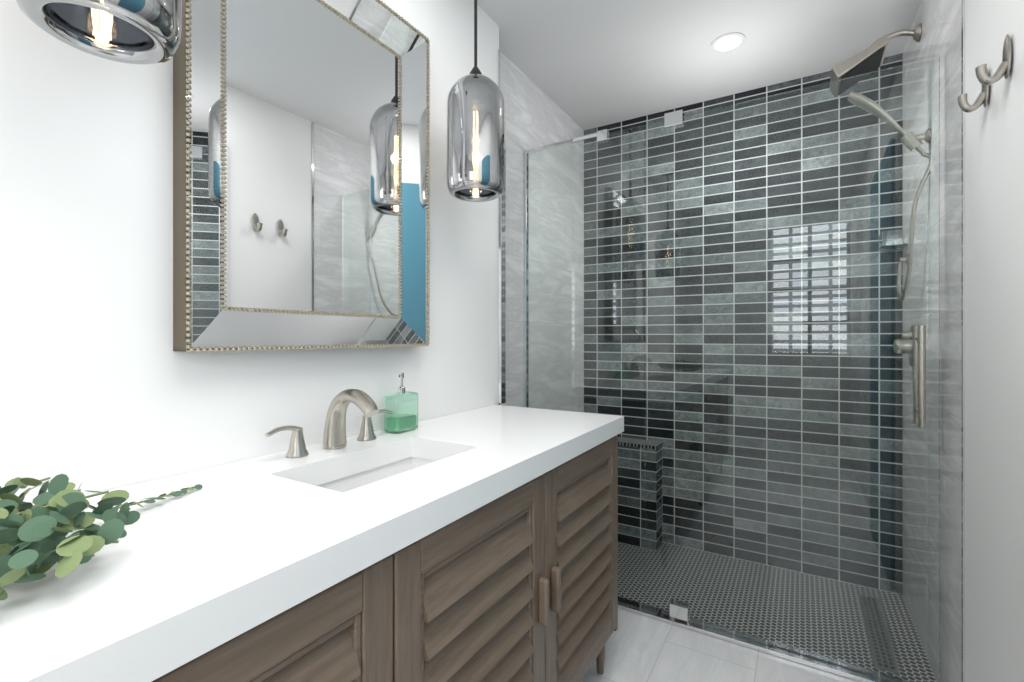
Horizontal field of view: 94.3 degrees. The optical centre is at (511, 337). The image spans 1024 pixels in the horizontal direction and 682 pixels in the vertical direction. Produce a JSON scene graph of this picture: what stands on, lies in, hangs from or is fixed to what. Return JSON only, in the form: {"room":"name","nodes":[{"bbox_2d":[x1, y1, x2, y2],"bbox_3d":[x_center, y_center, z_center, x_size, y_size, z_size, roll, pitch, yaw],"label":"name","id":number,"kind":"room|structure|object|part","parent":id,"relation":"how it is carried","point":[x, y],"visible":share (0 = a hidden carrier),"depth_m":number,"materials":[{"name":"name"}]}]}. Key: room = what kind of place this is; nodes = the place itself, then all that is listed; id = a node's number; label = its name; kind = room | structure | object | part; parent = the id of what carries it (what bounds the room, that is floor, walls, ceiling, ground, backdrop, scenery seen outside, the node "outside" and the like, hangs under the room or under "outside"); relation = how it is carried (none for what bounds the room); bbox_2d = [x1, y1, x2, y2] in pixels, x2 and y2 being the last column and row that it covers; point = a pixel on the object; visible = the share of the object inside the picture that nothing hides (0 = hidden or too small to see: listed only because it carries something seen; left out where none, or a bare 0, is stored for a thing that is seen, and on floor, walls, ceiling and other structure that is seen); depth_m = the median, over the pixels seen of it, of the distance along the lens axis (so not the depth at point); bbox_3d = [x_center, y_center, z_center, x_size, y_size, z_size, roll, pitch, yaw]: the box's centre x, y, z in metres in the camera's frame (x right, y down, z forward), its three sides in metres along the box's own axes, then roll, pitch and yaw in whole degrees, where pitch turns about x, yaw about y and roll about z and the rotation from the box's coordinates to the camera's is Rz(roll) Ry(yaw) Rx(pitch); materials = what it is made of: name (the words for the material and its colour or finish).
{"room":"bathroom","nodes":[
{"label":"bathroom","id":0,"kind":"room"},
{"bbox_2d":[0,0,498,505],"bbox_3d":[-1.027,-0.059,0.713,0.400,2.407,3.090,0,0,31],"label":"wall","id":1,"kind":"structure","parent":0,"point":[104,386],"depth_m":0.88,"materials":[{"name":"white paint"}]},
{"bbox_2d":[173,0,429,351],"bbox_3d":[-0.458,-0.453,1.205,0.057,0.961,0.688,0,0,31],"label":"mirror","id":2,"kind":"object","parent":1,"relation":"attached to","point":[301,174],"visible":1,"depth_m":1.14,"materials":[{"name":"silver metal"}]},
{"bbox_2d":[498,49,499,404],"bbox_3d":[-0.052,-0.010,1.925,0.004,2.310,0.013,0,0,31],"label":"trim","id":3,"kind":"structure","parent":1,"relation":"attached to","point":[499,265],"depth_m":1.92,"materials":[{"name":"silver metal"}]},
{"bbox_2d":[500,51,583,411],"bbox_3d":[0.022,-0.059,2.518,0.314,2.407,1.084,0,0,31],"label":"wall","id":4,"kind":"structure","parent":0,"point":[535,116],"depth_m":2.44,"materials":[{"name":"grey tile"}]},
{"bbox_2d":[500,122,505,403],"bbox_3d":[-0.075,-0.308,1.959,0.096,1.153,0.032,0,0,31],"label":"trim","id":5,"kind":"structure","parent":4,"relation":"attached to","point":[503,298],"depth_m":1.93,"materials":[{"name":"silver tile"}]},
{"bbox_2d":[477,0,920,129],"bbox_3d":[-0.051,-1.322,0.824,1.952,0.120,4.294,0,0,31],"label":"ceiling","id":6,"kind":"structure","parent":0,"point":[586,64],"depth_m":2.05,"materials":[{"name":"white paint"}]},
{"bbox_2d":[16,0,181,64],"bbox_3d":[-0.592,-0.848,0.686,0.190,0.826,0.190,0,0,31],"label":"pendant light","id":7,"kind":"object","parent":6,"relation":"hanging from","point":[144,32],"visible":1,"depth_m":0.71,"materials":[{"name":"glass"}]},
{"bbox_2d":[446,0,504,201],"bbox_3d":[-0.113,-0.850,1.474,0.180,0.821,0.180,0,0,31],"label":"pendant light","id":8,"kind":"object","parent":6,"relation":"hanging from","point":[475,138],"visible":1,"depth_m":1.40,"materials":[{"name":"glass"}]},
{"bbox_3d":[-0.113,-0.624,1.474,0.180,0.368,0.180,0,0,31],"label":"lamp shade","id":9,"kind":"part","parent":8,"relation":"part of","materials":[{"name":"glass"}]},
{"bbox_3d":[-0.113,-0.996,1.474,0.120,0.530,0.120,0,0,31],"label":"cord","id":10,"kind":"part","parent":8,"relation":"part of","materials":[{"name":"black plastic"}]},
{"bbox_2d":[711,33,745,52],"bbox_3d":[0.924,-1.259,2.032,0.136,0.004,0.136,0,0,31],"label":"recessed light","id":11,"kind":"object","parent":6,"relation":"in","point":[728,42],"visible":1,"depth_m":2.03,"materials":[{"name":"white"}]},
{"bbox_2d":[581,608,859,681],"bbox_3d":[-0.270,1.205,0.464,1.952,0.120,3.451,0,0,31],"label":"floor","id":12,"kind":"structure","parent":0,"point":[640,648],"depth_m":1.68,"materials":[{"name":"tile"}]},
{"bbox_2d":[120,429,623,681],"bbox_3d":[-0.377,0.733,0.868,0.526,0.822,2.060,0,0,31],"label":"bathroom vanity","id":13,"kind":"object","parent":12,"relation":"on","point":[478,545],"depth_m":0.90,"materials":[{"name":"brown wood"}]},
{"bbox_2d":[0,405,623,681],"bbox_3d":[-0.385,0.296,0.873,0.527,0.052,2.090,0,0,31],"label":"countertop","id":14,"kind":"structure","parent":13,"relation":"on","point":[194,565],"depth_m":0.66,"materials":[{"name":"white stone"}]},
{"bbox_2d":[0,474,202,600],"bbox_3d":[-0.556,0.221,0.608,0.341,0.093,0.408,0,0,31],"label":"eucalyptus","id":15,"kind":"object","parent":14,"relation":"on","point":[35,543],"visible":1,"depth_m":0.53,"materials":[{"name":"green plant"}]},
{"bbox_2d":[265,389,392,457],"bbox_3d":[-0.388,0.196,1.140,0.170,0.146,0.362,0,0,31],"label":"faucet","id":16,"kind":"object","parent":14,"relation":"on","point":[334,435],"visible":0.98,"depth_m":1.14,"materials":[{"name":"silver metal"}]},
{"bbox_3d":[-0.504,0.232,1.060,0.048,0.073,0.103,0,0,31],"label":"handle","id":17,"kind":"part","parent":16,"relation":"part of","materials":[{"name":"silver metal"}]},
{"bbox_3d":[-0.388,0.196,1.140,0.170,0.146,0.062,0,0,31],"label":"spout","id":18,"kind":"part","parent":16,"relation":"part of","materials":[{"name":"silver metal"}]},
{"bbox_3d":[-0.370,0.232,1.281,0.048,0.073,0.103,0,0,31],"label":"handle","id":19,"kind":"part","parent":16,"relation":"part of","materials":[{"name":"silver metal"}]},
{"bbox_2d":[316,453,435,488],"bbox_3d":[-0.282,0.394,1.054,0.254,0.169,0.439,0,0,31],"label":"sink","id":20,"kind":"object","parent":14,"relation":"in","point":[390,464],"depth_m":1.17,"materials":[{"name":"white ceramic"}]},
{"bbox_2d":[384,373,417,432],"bbox_3d":[-0.319,0.185,1.371,0.056,0.167,0.090,0,0,31],"label":"soap dispenser","id":21,"kind":"object","parent":14,"relation":"on","point":[403,422],"visible":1,"depth_m":1.36,"materials":[{"name":"green glass"}]},
{"bbox_3d":[0.076,0.627,1.128,0.024,0.108,0.018,0,0,31],"label":"door handle","id":22,"kind":"part","parent":13,"relation":"part of","materials":[{"name":"brown wood"}]},
{"bbox_3d":[0.110,0.627,1.183,0.024,0.108,0.018,0,0,31],"label":"door handle","id":23,"kind":"part","parent":13,"relation":"part of","materials":[{"name":"brown wood"}]},
{"bbox_3d":[0.301,1.069,1.620,0.039,0.148,0.040,0,0,31],"label":"leg","id":24,"kind":"part","parent":13,"relation":"part of","materials":[{"name":"brown wood"}]},
{"bbox_2d":[524,56,939,681],"bbox_3d":[0.711,0.119,1.887,1.514,2.049,0.099,0,0,31],"label":"glass","id":25,"kind":"object","parent":12,"relation":"on","point":[678,614],"visible":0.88,"depth_m":1.76,"materials":[{"name":"clear glass"}]},
{"bbox_3d":[1.307,0.123,1.523,0.019,0.320,0.099,0,0,31],"label":"handle","id":26,"kind":"part","parent":25,"relation":"part of","materials":[{"name":"silver metal"}]},
{"bbox_2d":[584,53,901,594],"bbox_3d":[1.035,-0.059,2.606,1.952,2.407,0.120,0,0,31],"label":"wall","id":27,"kind":"structure","parent":0,"point":[825,77],"depth_m":2.40,"materials":[{"name":"grey tile"}]},
{"bbox_2d":[902,0,961,681],"bbox_3d":[1.543,-0.059,1.679,0.120,2.407,0.935,0,0,31],"label":"tiled wall","id":28,"kind":"structure","parent":0,"point":[940,21],"depth_m":1.58,"materials":[{"name":"tile"}]},
{"bbox_2d":[829,23,920,97],"bbox_3d":[1.424,-1.101,1.872,0.280,0.172,0.190,0,0,31],"label":"shower head","id":29,"kind":"object","parent":28,"relation":"attached to","point":[869,59],"visible":0.96,"depth_m":1.84},
{"bbox_3d":[1.472,-1.144,1.843,0.170,0.087,0.064,0,0,31],"label":"arm","id":30,"kind":"part","parent":29,"relation":"part of"},
{"bbox_2d":[847,92,930,300],"bbox_3d":[1.462,-0.532,1.878,0.245,0.780,0.418,0,0,31],"label":"shower","id":31,"kind":"object","parent":28,"relation":"attached to","point":[891,122],"depth_m":1.72,"materials":[{"name":"silver metal"}]},
{"bbox_2d":[878,229,907,250],"bbox_3d":[1.659,-0.422,2.069,0.085,0.065,0.120,0,0,31],"label":"basket","id":32,"kind":"object","parent":28,"relation":"attached to","point":[894,245],"depth_m":2.04,"materials":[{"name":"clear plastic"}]},
{"bbox_2d":[893,326,912,365],"bbox_3d":[1.564,0.035,1.899,0.070,0.164,0.194,0,0,31],"label":"shower valve","id":33,"kind":"object","parent":28,"relation":"attached to","point":[903,342],"depth_m":1.89,"materials":[{"name":"silver metal"}]},
{"bbox_2d":[962,0,964,681],"bbox_3d":[1.247,-0.059,1.312,0.004,2.407,0.012,0,0,31],"label":"trim","id":34,"kind":"structure","parent":28,"relation":"attached to","point":[963,347],"depth_m":1.31,"materials":[{"name":"silver metal"}]},
{"bbox_2d":[965,0,1023,681],"bbox_3d":[0.457,-0.059,-0.103,0.120,2.407,3.239,0,0,31],"label":"wall","id":35,"kind":"structure","parent":0,"point":[994,389],"depth_m":1.10,"materials":[{"name":"white paint"}]},
{"bbox_2d":[957,69,988,112],"bbox_3d":[1.118,-0.598,1.152,0.056,0.100,0.040,0,0,31],"label":"hanger","id":36,"kind":"object","parent":35,"relation":"attached to","point":[967,107],"visible":0.94,"depth_m":1.14,"materials":[{"name":"silver metal"}]},
{"bbox_2d":[975,34,1011,85],"bbox_3d":[1.045,-0.601,1.032,0.056,0.100,0.040,0,0,31],"label":"hanger","id":37,"kind":"object","parent":35,"relation":"attached to","point":[985,78],"visible":1,"depth_m":1.02,"materials":[{"name":"silver metal"}]},
{"label":"outside","id":38,"kind":"structure","parent":0,"visible":0},
{"bbox_2d":[618,542,935,681],"bbox_3d":[0.847,1.205,2.297,1.952,0.120,0.843,0,0,31],"label":"shower floor","id":39,"kind":"structure","parent":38,"point":[808,609],"depth_m":2.06,"materials":[{"name":"grey tile"}]},
{"bbox_2d":[618,445,655,550],"bbox_3d":[0.606,0.873,2.721,0.471,0.545,0.130,0,0,31],"label":"shower bench","id":40,"kind":"object","parent":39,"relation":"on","point":[639,469],"depth_m":2.60,"materials":[{"name":"tile"}]},
{"bbox_2d":[618,437,662,449],"bbox_3d":[0.607,0.592,2.718,0.475,0.017,0.134,0,0,31],"label":"shower bench","id":41,"kind":"object","parent":40,"relation":"on","point":[639,442],"depth_m":2.63,"materials":[{"name":"grey tile"}]},
{"bbox_2d":[656,445,662,550],"bbox_3d":[0.808,0.873,2.599,0.002,0.545,0.129,0,0,31],"label":"shower bench","id":42,"kind":"object","parent":40,"relation":"attached to","point":[659,471],"depth_m":2.59,"materials":[{"name":"tile"}]},
{"bbox_2d":[859,595,899,674],"bbox_3d":[1.427,1.142,1.859,0.070,0.004,0.540,0,0,31],"label":"drain","id":43,"kind":"object","parent":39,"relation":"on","point":[876,635],"depth_m":1.81,"materials":[{"name":"silver metal"}]}
]}

